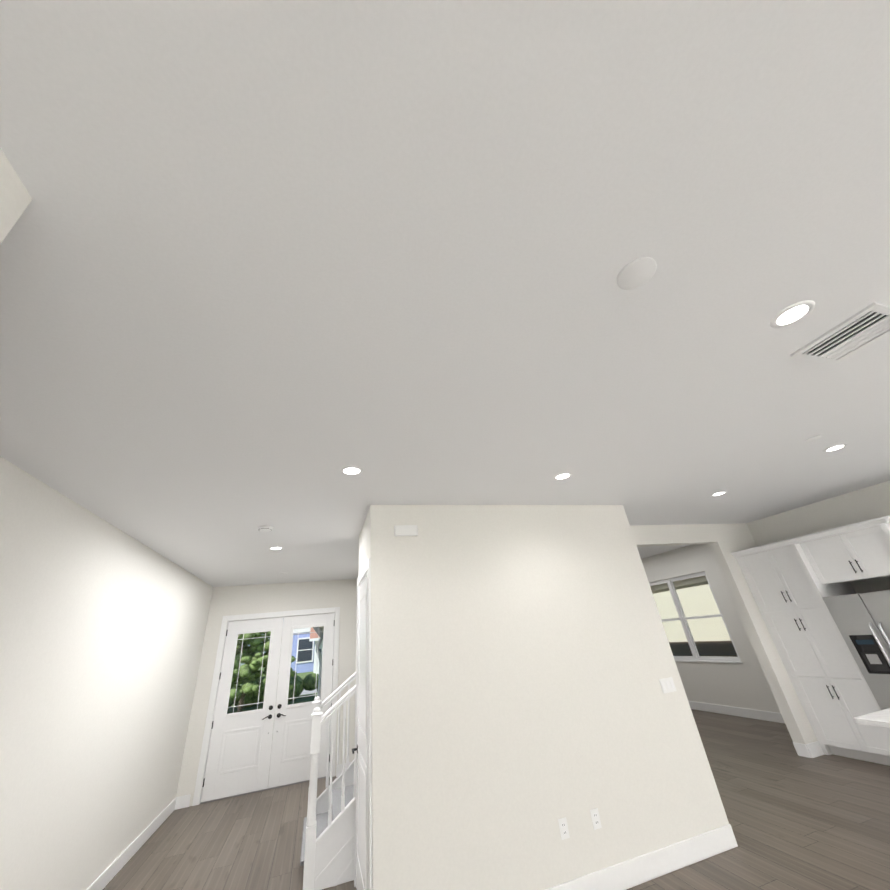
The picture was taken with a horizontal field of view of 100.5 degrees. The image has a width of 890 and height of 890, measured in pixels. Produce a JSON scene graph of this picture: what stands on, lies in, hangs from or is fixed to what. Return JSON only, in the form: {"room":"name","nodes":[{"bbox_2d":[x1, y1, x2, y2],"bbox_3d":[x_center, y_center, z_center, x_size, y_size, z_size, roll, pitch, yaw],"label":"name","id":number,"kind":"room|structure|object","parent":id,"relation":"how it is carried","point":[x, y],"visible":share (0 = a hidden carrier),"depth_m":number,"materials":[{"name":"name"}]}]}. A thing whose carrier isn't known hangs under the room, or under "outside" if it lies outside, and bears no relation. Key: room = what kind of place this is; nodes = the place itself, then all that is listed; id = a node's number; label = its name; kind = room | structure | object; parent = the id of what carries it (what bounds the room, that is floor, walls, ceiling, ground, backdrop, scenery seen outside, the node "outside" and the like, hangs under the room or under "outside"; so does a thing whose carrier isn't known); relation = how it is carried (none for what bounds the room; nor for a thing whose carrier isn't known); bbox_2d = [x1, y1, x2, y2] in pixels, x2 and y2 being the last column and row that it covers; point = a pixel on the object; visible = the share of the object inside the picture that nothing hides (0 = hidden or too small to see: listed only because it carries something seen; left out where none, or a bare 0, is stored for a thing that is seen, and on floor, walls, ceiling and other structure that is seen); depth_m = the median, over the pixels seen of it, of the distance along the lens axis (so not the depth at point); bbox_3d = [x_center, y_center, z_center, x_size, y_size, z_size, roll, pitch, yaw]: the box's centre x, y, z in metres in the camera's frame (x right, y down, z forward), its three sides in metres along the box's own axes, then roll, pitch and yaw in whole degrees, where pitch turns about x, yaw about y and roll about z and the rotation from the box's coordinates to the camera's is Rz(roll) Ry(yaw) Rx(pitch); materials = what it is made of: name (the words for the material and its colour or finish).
{"room":"living room","nodes":[
{"label":"living room","id":0,"kind":"room"},
{"bbox_2d":[0,148,31,243],"bbox_3d":[-0.235,-0.764,-2.179,0.145,3.050,6.020,3,-29,-17],"label":"wall","id":1,"kind":"structure","parent":0,"point":[15,198],"depth_m":0.99,"materials":[{"name":"paint"}]},
{"bbox_2d":[0,456,212,889],"bbox_3d":[-3.130,2.300,3.103,0.120,3.050,7.340,3,-29,-17],"label":"wall","id":2,"kind":"structure","parent":0,"point":[103,624],"depth_m":3.12,"materials":[{"name":"paint"}]},
{"bbox_2d":[86,797,177,889],"bbox_3d":[-2.900,3.553,2.393,0.016,0.140,7.190,3,-29,-17],"label":"baseboard","id":3,"kind":"structure","parent":2,"relation":"attached to","point":[99,884],"depth_m":4.11,"materials":[{"name":"white wood"}]},
{"bbox_2d":[176,579,356,806],"bbox_3d":[-2.829,4.045,6.530,2.680,3.050,0.150,3,-29,-17],"label":"wall","id":4,"kind":"structure","parent":0,"point":[253,599],"depth_m":6.75,"materials":[{"name":"paint"}]},
{"bbox_2d":[201,617,283,801],"bbox_3d":[-3.321,4.250,6.179,0.923,2.434,0.104,3,-29,-17],"label":"door","id":5,"kind":"structure","parent":4,"relation":"in","point":[239,755],"depth_m":5.99,"materials":[{"name":"white wood"}]},
{"bbox_2d":[192,607,339,805],"bbox_3d":[-2.897,4.258,6.376,2.010,2.545,0.166,3,-29,-17],"label":"door frame","id":6,"kind":"structure","parent":4,"relation":"attached to","point":[208,725],"depth_m":6.32,"materials":[{"name":"white wood"}]},
{"bbox_2d":[268,613,334,787],"bbox_3d":[-2.438,4.296,6.457,0.923,2.434,0.104,3,-29,-17],"label":"door leaf","id":7,"kind":"structure","parent":4,"relation":"in","point":[290,754],"depth_m":6.27,"materials":[{"name":"white wood"}]},
{"bbox_2d":[356,576,358,636],"bbox_3d":[-1.278,3.570,5.947,0.120,3.050,2.160,3,-29,-17],"label":"wall","id":8,"kind":"structure","parent":0,"point":[356,619],"depth_m":7.15,"materials":[{"name":"paint"}]},
{"bbox_2d":[0,0,889,586],"bbox_3d":[1.642,-0.042,3.071,12.400,0.120,15.200,3,-29,-17],"label":"ceiling","id":9,"kind":"structure","parent":0,"point":[276,264],"depth_m":1.36,"materials":[{"name":"paint"}]},
{"bbox_2d":[258,526,272,531],"bbox_3d":[-1.914,0.898,3.943,0.140,0.042,0.140,3,-29,-17],"label":"smoke detector","id":10,"kind":"object","parent":9,"relation":"attached to","point":[265,528],"visible":1,"depth_m":3.91,"materials":[{"name":"white plastic"}]},
{"bbox_2d":[269,547,282,549],"bbox_3d":[-2.173,1.331,4.760,0.175,0.007,0.175,3,-29,-17],"label":"recessed light","id":11,"kind":"object","parent":9,"relation":"in","point":[275,548],"visible":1,"depth_m":4.76,"materials":[{"name":"white plastic"}]},
{"bbox_2d":[340,466,362,474],"bbox_3d":[-0.730,0.203,2.896,0.175,0.007,0.175,3,-29,-17],"label":"recessed light","id":12,"kind":"object","parent":9,"relation":"in","point":[351,470],"visible":1,"depth_m":2.89,"materials":[{"name":"white plastic"}]},
{"bbox_2d":[553,472,571,479],"bbox_3d":[1.102,0.294,3.463,0.175,0.007,0.175,3,-29,-17],"label":"recessed light","id":13,"kind":"object","parent":9,"relation":"in","point":[564,475],"visible":1,"depth_m":3.46,"materials":[{"name":"white plastic"}]},
{"bbox_2d":[617,257,656,289],"bbox_3d":[0.775,-0.690,1.497,0.150,0.008,0.150,3,-29,-17],"label":"ceiling plate","id":14,"kind":"object","parent":9,"relation":"attached to","point":[636,273],"visible":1,"depth_m":1.49,"materials":[{"name":"white plastic"}]},
{"bbox_2d":[710,491,726,495],"bbox_3d":[3.353,0.599,4.533,0.175,0.007,0.175,3,-29,-17],"label":"recessed light","id":15,"kind":"object","parent":9,"relation":"in","point":[719,493],"visible":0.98,"depth_m":4.52,"materials":[{"name":"white plastic"}]},
{"bbox_2d":[770,300,814,327],"bbox_3d":[1.693,-0.633,1.804,0.175,0.007,0.175,3,-29,-17],"label":"recessed light","id":16,"kind":"object","parent":9,"relation":"in","point":[792,314],"visible":1,"depth_m":1.80,"materials":[{"name":"white plastic"}]},
{"bbox_2d":[806,435,821,441],"bbox_3d":[3.236,-0.056,3.244,0.110,0.008,0.110,3,-29,-17],"label":"ceiling plate","id":17,"kind":"object","parent":9,"relation":"attached to","point":[813,438],"visible":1,"depth_m":3.23,"materials":[{"name":"white plastic"}]},
{"bbox_2d":[823,444,846,451],"bbox_3d":[3.703,0.030,3.512,0.175,0.007,0.175,3,-29,-17],"label":"recessed light","id":18,"kind":"object","parent":9,"relation":"in","point":[835,447],"visible":1,"depth_m":3.51,"materials":[{"name":"white plastic"}]},
{"bbox_2d":[790,302,889,364],"bbox_3d":[2.196,-0.584,1.998,0.380,0.014,0.380,3,-29,-17],"label":"ceiling vent","id":19,"kind":"object","parent":9,"relation":"in","point":[863,328],"visible":1,"depth_m":1.99,"materials":[{"name":"white metal"}]},
{"bbox_2d":[103,709,889,889],"bbox_3d":[1.952,2.749,1.622,12.400,0.100,15.200,3,-29,-17],"label":"floor","id":20,"kind":"structure","parent":0,"point":[797,822],"depth_m":3.79,"materials":[{"name":"brown wood"}]},
{"bbox_2d":[300,672,355,889],"bbox_3d":[0.181,2.939,4.810,3.635,2.836,1.210,3,-29,-17],"label":"staircase","id":21,"kind":"structure","parent":20,"relation":"on","point":[327,855],"depth_m":3.49,"materials":[{"name":"white wood"}]},
{"bbox_2d":[545,824,737,889],"bbox_3d":[1.018,3.296,2.738,3.096,0.140,0.026,3,-29,-17],"label":"baseboard","id":22,"kind":"structure","parent":20,"relation":"on","point":[635,871],"depth_m":2.94,"materials":[{"name":"white wood"}]},
{"bbox_2d":[735,543,889,765],"bbox_3d":[5.208,2.720,5.087,0.618,2.490,0.899,3,-29,-17],"label":"tall cabinet","id":23,"kind":"object","parent":20,"relation":"on","point":[828,627],"depth_m":4.94,"materials":[{"name":"white wood"}]},
{"bbox_2d":[823,591,889,730],"bbox_3d":[5.452,2.565,4.078,0.733,1.790,0.965,3,-29,-17],"label":"refrigerator","id":24,"kind":"object","parent":20,"relation":"on","point":[862,621],"depth_m":4.36,"materials":[{"name":"silver metal"}]},
{"bbox_2d":[854,708,889,727],"bbox_3d":[4.140,1.894,2.017,0.940,1.342,2.435,3,-29,-17],"label":"kitchen island","id":25,"kind":"object","parent":20,"relation":"on","point":[881,718],"visible":1,"depth_m":2.95,"materials":[{"name":"stone"}]},
{"bbox_2d":[359,505,728,889],"bbox_3d":[0.707,2.297,3.920,3.080,3.050,1.220,3,-29,-17],"label":"wall block","id":26,"kind":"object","parent":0,"point":[522,661],"visible":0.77,"depth_m":3.24,"materials":[{"name":"paint"}]},
{"bbox_2d":[352,576,367,889],"bbox_3d":[-0.759,2.482,3.298,0.066,2.418,1.016,3,-29,-17],"label":"closet door leaf","id":27,"kind":"structure","parent":26,"relation":"attached to","point":[361,859],"depth_m":3.24,"materials":[{"name":"white wood"}]},
{"bbox_2d":[354,559,371,889],"bbox_3d":[-0.747,2.448,3.337,0.023,2.535,1.204,3,-29,-17],"label":"door frame","id":28,"kind":"structure","parent":26,"relation":"attached to","point":[366,571],"depth_m":3.08,"materials":[{"name":"white wood"}]},
{"bbox_2d":[394,525,417,535],"bbox_3d":[-0.379,0.837,3.611,0.233,0.100,0.034,3,-29,-17],"label":"door chime","id":29,"kind":"object","parent":26,"relation":"attached to","point":[405,530],"visible":1,"depth_m":3.60,"materials":[{"name":"white plastic"}]},
{"bbox_2d":[558,817,569,839],"bbox_3d":[0.925,2.984,2.879,0.072,0.118,0.007,3,-29,-17],"label":"outlet","id":30,"kind":"object","parent":26,"relation":"attached to","point":[563,826],"depth_m":2.88,"materials":[{"name":"plastic"}]},
{"bbox_2d":[590,808,601,829],"bbox_3d":[1.211,2.998,2.969,0.072,0.118,0.007,3,-29,-17],"label":"outlet","id":31,"kind":"object","parent":26,"relation":"attached to","point":[595,816],"depth_m":2.97,"materials":[{"name":"plastic"}]},
{"bbox_2d":[659,677,675,693],"bbox_3d":[2.202,2.374,3.657,0.165,0.118,0.008,3,-29,-17],"label":"light switch","id":32,"kind":"object","parent":26,"relation":"attached to","point":[667,685],"depth_m":3.66,"materials":[{"name":"plastic"}]},
{"bbox_2d":[641,544,780,712],"bbox_3d":[5.238,3.871,7.923,0.150,3.050,4.600,3,-29,-17],"label":"wall","id":33,"kind":"structure","parent":0,"point":[744,684],"depth_m":7.26,"materials":[{"name":"paint"}]},
{"bbox_2d":[649,571,742,662],"bbox_3d":[5.163,3.780,8.068,0.125,1.638,2.040,3,-29,-17],"label":"window","id":34,"kind":"structure","parent":33,"relation":"in","point":[683,619],"depth_m":7.86,"materials":[{"name":"clear glass"}]},
{"bbox_2d":[688,701,784,722],"bbox_3d":[5.323,5.118,7.169,0.016,0.140,4.450,3,-29,-17],"label":"baseboard","id":35,"kind":"structure","parent":33,"relation":"attached to","point":[735,711],"depth_m":6.84,"materials":[{"name":"white wood"}]},
{"bbox_2d":[630,523,817,755],"bbox_3d":[4.025,2.665,5.340,4.130,3.050,0.150,3,-29,-17],"label":"wall","id":36,"kind":"structure","parent":0,"point":[724,541],"depth_m":5.63,"materials":[{"name":"paint"}]},
{"bbox_2d":[746,481,889,593],"bbox_3d":[6.777,0.499,1.756,0.150,3.050,9.750,3,-29,-17],"label":"wall","id":37,"kind":"structure","parent":0,"point":[864,504],"depth_m":5.30,"materials":[{"name":"paint"}]},
{"bbox_2d":[799,523,889,586],"bbox_3d":[5.388,1.411,4.731,0.618,0.540,0.940,3,-29,-17],"label":"upper cabinet","id":38,"kind":"object","parent":37,"relation":"attached to","point":[862,554],"depth_m":4.65,"materials":[{"name":"white wood"}]},
{"label":"outside","id":39,"kind":"structure","parent":0,"visible":0},
{"bbox_2d":[227,667,317,738],"bbox_3d":[-6.721,28.091,48.346,140.000,0.280,126.000,3,-29,-17],"label":"ground","id":40,"kind":"structure","parent":39,"point":[296,701],"depth_m":17.55,"materials":[{"name":"grey concrete"}]},
{"bbox_2d":[228,631,318,711],"bbox_3d":[-6.822,10.174,17.221,22.793,3.579,5.074,3,-29,-17],"label":"tree","id":41,"kind":"object","parent":40,"relation":"on","point":[256,653],"depth_m":15.77,"materials":[{"name":"green plant"}]},
{"bbox_2d":[238,626,332,696],"bbox_3d":[-3.591,4.782,8.146,2.750,3.420,0.500,3,-29,-17],"label":"porch","id":42,"kind":"object","parent":40,"relation":"on","point":[316,629],"depth_m":8.23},
{"bbox_2d":[291,628,314,672],"bbox_3d":[-6.700,23.166,51.098,28.000,11.100,11.200,3,-29,-17],"label":"house","id":43,"kind":"structure","parent":40,"relation":"on","point":[303,647],"depth_m":41.75,"materials":[{"name":"blue paint"}]},
{"bbox_2d":[309,627,322,673],"bbox_3d":[-9.206,21.102,39.387,9.800,4.500,7.280,3,-29,-17],"label":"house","id":44,"kind":"structure","parent":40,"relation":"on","point":[313,638],"depth_m":35.44,"materials":[{"name":"white paint"}]},
{"bbox_2d":[653,584,737,656],"bbox_3d":[8.657,2.151,9.519,0.350,7.120,16.000,3,-29,-17],"label":"wall","id":45,"kind":"structure","parent":40,"relation":"on","point":[698,631],"depth_m":11.41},
{"bbox_2d":[650,576,707,593],"bbox_3d":[5.809,3.028,8.351,1.090,0.180,5.500,3,-29,-17],"label":"eave","id":46,"kind":"object","parent":45,"relation":"attached to","point":[697,581],"depth_m":8.40}
]}

